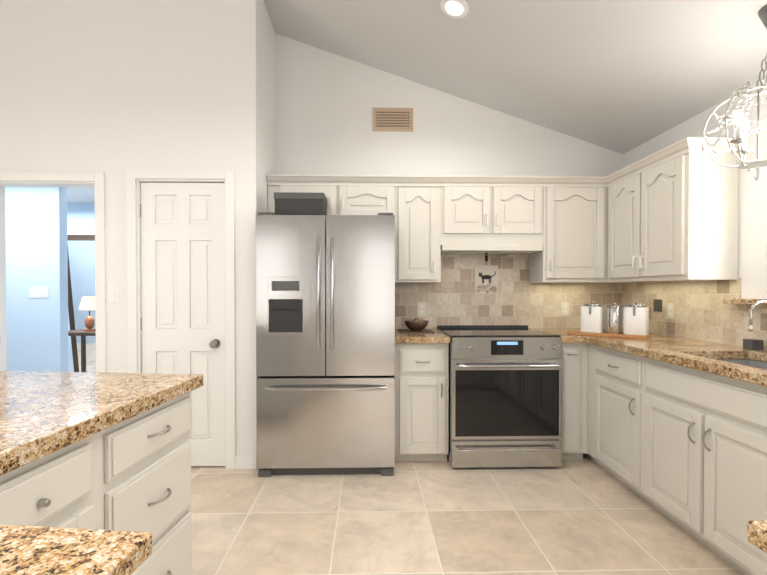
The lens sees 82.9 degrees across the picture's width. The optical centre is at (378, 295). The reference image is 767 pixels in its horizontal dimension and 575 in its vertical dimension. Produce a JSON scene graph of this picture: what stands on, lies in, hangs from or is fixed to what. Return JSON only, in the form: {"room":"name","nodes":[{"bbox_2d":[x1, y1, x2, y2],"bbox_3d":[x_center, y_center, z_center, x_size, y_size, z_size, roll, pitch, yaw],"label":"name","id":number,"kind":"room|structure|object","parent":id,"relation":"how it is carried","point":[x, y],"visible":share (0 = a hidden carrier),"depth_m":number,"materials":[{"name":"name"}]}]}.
{"room":"kitchen","nodes":[
{"label":"kitchen","id":0,"kind":"room"},
{"bbox_2d":[5,187,68,371],"bbox_3d":[-4.915,-0.117,4.513,3.242,2.600,0.120,0,1,-1],"label":"wall","id":1,"kind":"structure","parent":0,"point":[36,256],"depth_m":4.49,"materials":[{"name":"blue paint"}]},
{"bbox_2d":[29,287,48,297],"label":"switch plates","id":2,"kind":"object","parent":1,"relation":"attached to","point":[43,292],"depth_m":4.48,"materials":[{"name":"white plastic"}]},
{"bbox_2d":[67,203,94,371],"bbox_3d":[-3.806,-0.137,6.140,5.538,2.600,0.120,0,1,-1],"label":"wall","id":3,"kind":"structure","parent":0,"point":[80,219],"depth_m":6.06,"materials":[{"name":"blue paint"}]},
{"bbox_2d":[67,187,94,203],"bbox_3d":[-3.770,-1.343,4.612,5.538,0.150,3.148,0,1,-1],"label":"ceiling","id":4,"kind":"structure","parent":0,"point":[80,195],"depth_m":5.54,"materials":[{"name":"white"}]},
{"bbox_2d":[0,0,260,455],"bbox_3d":[-3.671,-1.049,2.983,5.658,4.500,0.120,0,1,-1],"label":"wall","id":5,"kind":"structure","parent":0,"point":[113,90],"depth_m":2.97,"materials":[{"name":"white paint"}]},
{"bbox_2d":[108,286,118,302],"label":"switch plates","id":6,"kind":"object","parent":5,"relation":"attached to","point":[113,291],"depth_m":2.97,"materials":[{"name":"white plastic"}]},
{"bbox_2d":[0,170,235,469],"bbox_3d":[-1.848,0.170,3.033,1.718,2.060,0.136,0,1,-1],"label":"door frame","id":7,"kind":"structure","parent":5,"relation":"attached to","point":[96,180],"depth_m":2.97,"materials":[{"name":"white wood"}]},
{"bbox_2d":[140,182,225,465],"bbox_3d":[-1.358,0.205,2.998,0.591,1.976,0.111,0,1,-1],"label":"pantry door","id":8,"kind":"structure","parent":5,"relation":"in","point":[183,275],"depth_m":3.02,"materials":[{"name":"white wood"}]},
{"bbox_2d":[260,0,275,211],"bbox_3d":[-0.911,-1.054,3.369,0.120,4.500,0.519,0,1,-1],"label":"wall","id":9,"kind":"structure","parent":0,"point":[267,110],"depth_m":3.30,"materials":[{"name":"white paint"}]},
{"bbox_2d":[254,456,256,468],"bbox_3d":[-0.844,1.152,3.329,0.017,0.090,0.653,0,1,-1],"label":"baseboard","id":10,"kind":"structure","parent":9,"relation":"attached to","point":[255,463],"depth_m":3.00,"materials":[{"name":"white wood"}]},
{"bbox_2d":[275,33,622,176],"bbox_3d":[0.612,-1.058,3.724,3.180,4.500,0.120,0,1,-1],"label":"wall","id":11,"kind":"structure","parent":0,"point":[326,102],"depth_m":3.65,"materials":[{"name":"white paint"}]},
{"bbox_2d":[266,174,349,214],"bbox_3d":[-0.547,-0.748,3.469,0.604,0.337,0.318,0,1,-1],"label":"upper cabinet","id":12,"kind":"object","parent":11,"relation":"attached to","point":[336,188],"depth_m":3.31,"materials":[{"name":"white paint"}]},
{"bbox_2d":[350,175,397,220],"bbox_3d":[-0.130,-0.749,3.479,0.509,0.337,0.318,0,1,-1],"label":"upper cabinet","id":13,"kind":"object","parent":11,"relation":"attached to","point":[369,194],"depth_m":3.32,"materials":[{"name":"white paint"}]},
{"bbox_2d":[373,107,412,131],"bbox_3d":[0.123,-1.478,3.640,0.340,0.196,0.014,0,1,-1],"label":"air vent","id":14,"kind":"object","parent":11,"relation":"in","point":[394,119],"visible":1,"depth_m":3.64,"materials":[{"name":"beige metal"}]},
{"bbox_2d":[395,175,441,282],"bbox_3d":[0.302,-0.511,3.492,0.355,0.812,0.318,0,1,-1],"label":"upper cabinet","id":15,"kind":"object","parent":11,"relation":"attached to","point":[418,227],"depth_m":3.34,"materials":[{"name":"white paint"}]},
{"bbox_2d":[442,175,545,248],"bbox_3d":[0.879,-0.655,3.504,0.800,0.524,0.318,0,1,-1],"label":"upper cabinet","id":16,"kind":"object","parent":11,"relation":"attached to","point":[479,212],"depth_m":3.35,"materials":[{"name":"white paint"}]},
{"bbox_2d":[395,254,621,328],"bbox_3d":[1.084,-0.048,3.683,1.982,0.760,0.008,0,1,-1],"label":"backsplash","id":17,"kind":"structure","parent":11,"relation":"attached to","point":[452,297],"depth_m":3.68,"materials":[{"name":"beige tile"}]},
{"bbox_2d":[417,302,425,315],"bbox_3d":[0.365,0.110,3.660,0.070,0.115,0.008,0,1,-1],"label":"electrical outlet plate","id":18,"kind":"object","parent":17,"relation":"attached to","point":[421,307],"depth_m":3.66,"materials":[{"name":"beige plastic"}]},
{"bbox_2d":[475,255,497,292],"bbox_3d":[0.913,-0.181,3.668,0.196,0.320,0.012,0,1,-1],"label":"picture","id":19,"kind":"object","parent":17,"relation":"attached to","point":[486,278],"visible":1,"depth_m":3.67,"materials":[{"name":"beige paper"}]},
{"bbox_2d":[561,302,568,314],"bbox_3d":[1.586,0.110,3.689,0.070,0.115,0.008,0,1,-1],"label":"electrical outlet plate","id":20,"kind":"object","parent":17,"relation":"attached to","point":[564,305],"depth_m":3.69,"materials":[{"name":"beige plastic"}]},
{"bbox_2d":[526,176,597,282],"bbox_3d":[1.533,-0.512,3.521,0.508,0.812,0.318,0,1,-1],"label":"upper cabinet","id":21,"kind":"object","parent":11,"relation":"attached to","point":[567,256],"depth_m":3.37,"materials":[{"name":"white paint"}]},
{"bbox_2d":[190,454,742,574],"bbox_3d":[-2.070,1.266,1.736,8.798,0.100,9.400,0,1,-1],"label":"floor","id":22,"kind":"structure","parent":0,"point":[586,515],"depth_m":2.29,"materials":[{"name":"tile"}]},
{"bbox_2d":[67,235,95,371],"bbox_3d":[-3.874,0.177,5.918,0.667,1.989,0.288,0,1,-1],"label":"leaning mirror","id":23,"kind":"object","parent":22,"relation":"on","point":[81,264],"visible":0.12,"depth_m":5.86,"materials":[{"name":"brown mirror"}]},
{"bbox_2d":[68,329,95,371],"bbox_3d":[-3.531,0.802,5.397,0.600,0.740,0.500,0,1,-1],"label":"side table","id":24,"kind":"object","parent":22,"relation":"on","point":[82,333],"visible":0.23,"depth_m":5.59,"materials":[{"name":"brown wood"}]},
{"bbox_2d":[79,297,94,330],"bbox_3d":[-3.581,0.222,5.389,0.220,0.420,0.220,0,1,-1],"label":"table lamp","id":25,"kind":"object","parent":24,"relation":"on","point":[87,303],"visible":0.96,"depth_m":5.34,"materials":[{"name":"brown"}]},
{"bbox_2d":[36,379,202,574],"bbox_3d":[-1.155,0.784,0.838,1.600,0.884,1.841,0,1,-1],"label":"kitchen island","id":26,"kind":"object","parent":22,"relation":"on","point":[158,438],"depth_m":1.39,"materials":[{"name":"paint"}]},
{"bbox_2d":[0,471,190,574],"bbox_3d":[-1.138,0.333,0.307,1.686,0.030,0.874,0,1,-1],"label":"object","id":27,"kind":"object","parent":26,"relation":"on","point":[52,522],"depth_m":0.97,"materials":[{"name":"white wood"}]},
{"bbox_2d":[0,371,202,474],"bbox_3d":[-1.293,0.330,1.200,1.261,0.045,1.177,0,1,-1],"label":"island countertop","id":28,"kind":"structure","parent":26,"relation":"on","point":[44,415],"depth_m":1.23,"materials":[{"name":"brown stone"}]},
{"bbox_2d":[256,212,394,476],"bbox_3d":[-0.354,0.323,3.200,0.910,1.751,0.816,0,1,-1],"label":"refrigerator","id":29,"kind":"object","parent":22,"relation":"on","point":[325,344],"visible":1,"depth_m":2.86,"materials":[{"name":"grey metal"}]},
{"bbox_2d":[274,192,327,215],"bbox_3d":[-0.542,-0.627,3.081,0.341,0.150,0.270,0,1,-1],"label":"box","id":30,"kind":"object","parent":29,"relation":"on","point":[296,203],"visible":0.81,"depth_m":2.95,"materials":[{"name":"grey"}]},
{"bbox_2d":[394,329,449,461],"bbox_3d":[0.301,0.740,3.346,0.391,0.914,0.644,0,1,-1],"label":"base cabinet","id":31,"kind":"object","parent":22,"relation":"on","point":[421,376],"visible":0.88,"depth_m":3.06,"materials":[{"name":"white paint"}]},
{"bbox_2d":[398,329,434,332],"bbox_3d":[0.296,0.278,3.422,0.270,0.008,0.220,0,1,-1],"label":"mat","id":32,"kind":"object","parent":31,"relation":"on","point":[411,331],"visible":0.94,"depth_m":3.34,"materials":[{"name":"brown wood"}]},
{"bbox_2d":[404,317,428,330],"bbox_3d":[0.301,0.222,3.422,0.196,0.103,0.196,0,1,-1],"label":"bowl","id":33,"kind":"object","parent":32,"relation":"on","point":[416,324],"visible":1,"depth_m":3.36,"materials":[{"name":"brown wood"}]},
{"bbox_2d":[437,325,561,467],"bbox_3d":[0.880,0.725,3.294,0.764,0.945,0.726,0,1,-1],"label":"range","id":34,"kind":"object","parent":22,"relation":"on","point":[505,395],"visible":0.98,"depth_m":2.98,"materials":[{"name":"silver metal"}]},
{"bbox_2d":[560,344,586,459],"bbox_3d":[1.378,0.762,3.388,0.226,0.869,0.608,0,1,-1],"label":"base cabinet","id":35,"kind":"object","parent":22,"relation":"on","point":[574,361],"depth_m":3.09,"materials":[{"name":"white paint"}]},
{"bbox_2d":[591,352,714,494],"bbox_3d":[1.791,0.769,2.734,0.608,0.869,0.519,0,1,-1],"label":"base cabinet","id":36,"kind":"object","parent":22,"relation":"on","point":[616,385],"depth_m":2.68,"materials":[{"name":"white paint"}]},
{"bbox_2d":[535,328,766,399],"bbox_3d":[1.701,0.319,2.168,0.818,0.045,3.055,0,1,-1],"label":"countertop","id":37,"kind":"structure","parent":36,"relation":"on","point":[700,360],"depth_m":2.32,"materials":[{"name":"brown stone"}]},
{"bbox_2d":[567,330,649,338],"bbox_3d":[1.639,0.274,3.104,0.500,0.022,0.190,1,1,39],"label":"tray","id":38,"kind":"object","parent":37,"relation":"on","point":[579,332],"visible":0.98,"depth_m":3.03,"materials":[{"name":"brown wood"}]},
{"bbox_2d":[581,301,604,332],"bbox_3d":[1.561,0.151,3.165,0.174,0.224,0.174,0,1,-1],"label":"canister","id":39,"kind":"object","parent":38,"relation":"on","point":[592,316],"visible":1,"depth_m":3.11,"materials":[{"name":"white ceramic"}]},
{"bbox_2d":[606,302,622,333],"bbox_3d":[1.670,0.155,3.077,0.106,0.217,0.106,0,1,-1],"label":"canister","id":40,"kind":"object","parent":38,"relation":"on","point":[613,318],"visible":0.98,"depth_m":3.04,"materials":[{"name":"silver metal"}]},
{"bbox_2d":[623,302,648,334],"bbox_3d":[1.776,0.153,2.993,0.174,0.224,0.174,0,1,-1],"label":"canister","id":41,"kind":"object","parent":38,"relation":"on","point":[635,318],"visible":1,"depth_m":2.94,"materials":[{"name":"white ceramic"}]},
{"bbox_2d":[721,360,766,369],"bbox_3d":[1.786,0.429,1.969,0.404,0.167,0.694,0,1,-1],"label":"sink basin","id":42,"kind":"object","parent":37,"relation":"in","point":[757,364],"visible":0.08,"depth_m":2.30,"materials":[{"name":"silver metal"}]},
{"bbox_2d":[743,300,766,349],"bbox_3d":[1.993,0.159,2.276,0.172,0.272,0.249,0,1,-1],"label":"faucet","id":43,"kind":"object","parent":37,"relation":"on","point":[752,344],"visible":1,"depth_m":2.34,"materials":[{"name":"silver metal"}]},
{"bbox_2d":[639,388,766,574],"bbox_3d":[1.808,0.882,2.026,0.608,0.660,0.899,0,1,-1],"label":"base cabinet","id":44,"kind":"object","parent":22,"relation":"on","point":[673,429],"depth_m":1.98,"materials":[{"name":"white paint"}]},
{"bbox_3d":[1.348,0.790,0.315,1.608,0.884,0.585,0,1,-1],"label":"base cabinet","id":45,"kind":"object","parent":22,"relation":"on","visible":0},
{"bbox_2d":[743,516,766,555],"bbox_3d":[1.339,0.333,0.309,1.630,0.030,0.644,0,1,-1],"label":"countertop","id":46,"kind":"structure","parent":45,"relation":"on","point":[754,527],"depth_m":0.60,"materials":[{"name":"brown stone"}]},
{"bbox_2d":[263,0,766,153],"bbox_3d":[-0.889,-2.257,0.418,6.338,2.264,6.631,0,1,-1],"label":"ceiling","id":47,"kind":"structure","parent":0,"point":[622,76],"depth_m":2.83,"materials":[{"name":"white paint"}]},
{"bbox_2d":[440,0,468,18],"bbox_3d":[0.459,-1.735,2.612,0.171,0.067,0.176,0,1,-1],"label":"recessed light","id":48,"kind":"object","parent":47,"relation":"in","point":[457,9],"visible":0.94,"depth_m":2.61,"materials":[{"name":"white"}]},
{"bbox_2d":[701,4,766,180],"bbox_3d":[1.726,-0.917,1.973,0.403,0.787,0.401,0,1,-1],"label":"chandelier","id":49,"kind":"object","parent":47,"relation":"hanging from","point":[742,130],"visible":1,"depth_m":1.97,"materials":[{"name":"silver metal"}]},
{"bbox_2d":[623,78,766,362],"bbox_3d":[2.218,-1.021,0.567,0.120,4.500,6.511,0,1,-1],"label":"wall","id":50,"kind":"structure","parent":0,"point":[752,237],"depth_m":2.48,"materials":[{"name":"white paint"}]},
{"bbox_2d":[610,137,741,282],"bbox_3d":[1.939,-0.505,2.942,0.316,0.812,0.813,0,1,-1],"label":"upper cabinet","id":51,"kind":"object","parent":50,"relation":"attached to","point":[669,213],"depth_m":2.60,"materials":[{"name":"white paint"}]},
{"bbox_2d":[622,278,766,349],"bbox_3d":[2.115,0.125,2.189,0.008,0.450,3.032,0,1,-1],"label":"backsplash","id":52,"kind":"structure","parent":50,"relation":"attached to","point":[702,312],"depth_m":2.82,"materials":[{"name":"beige tile"}]},
{"bbox_2d":[653,299,661,311],"bbox_3d":[2.082,0.072,3.237,0.008,0.090,0.090,0,1,-1],"label":"electrical outlet plate","id":53,"kind":"object","parent":52,"relation":"attached to","point":[657,304],"depth_m":3.23,"materials":[{"name":"black plastic"}]},
{"bbox_2d":[667,303,674,318],"bbox_3d":[2.085,0.109,3.100,0.008,0.115,0.070,0,1,-1],"label":"electrical outlet plate","id":54,"kind":"object","parent":52,"relation":"attached to","point":[670,306],"depth_m":3.09,"materials":[{"name":"beige plastic"}]},
{"bbox_2d":[723,298,766,304],"bbox_3d":[2.091,0.041,1.769,0.074,0.031,1.595,0,1,-1],"label":"window sill ledge","id":55,"kind":"object","parent":50,"relation":"attached to","point":[738,301],"visible":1,"depth_m":2.44,"materials":[{"name":"stone"}]}
]}

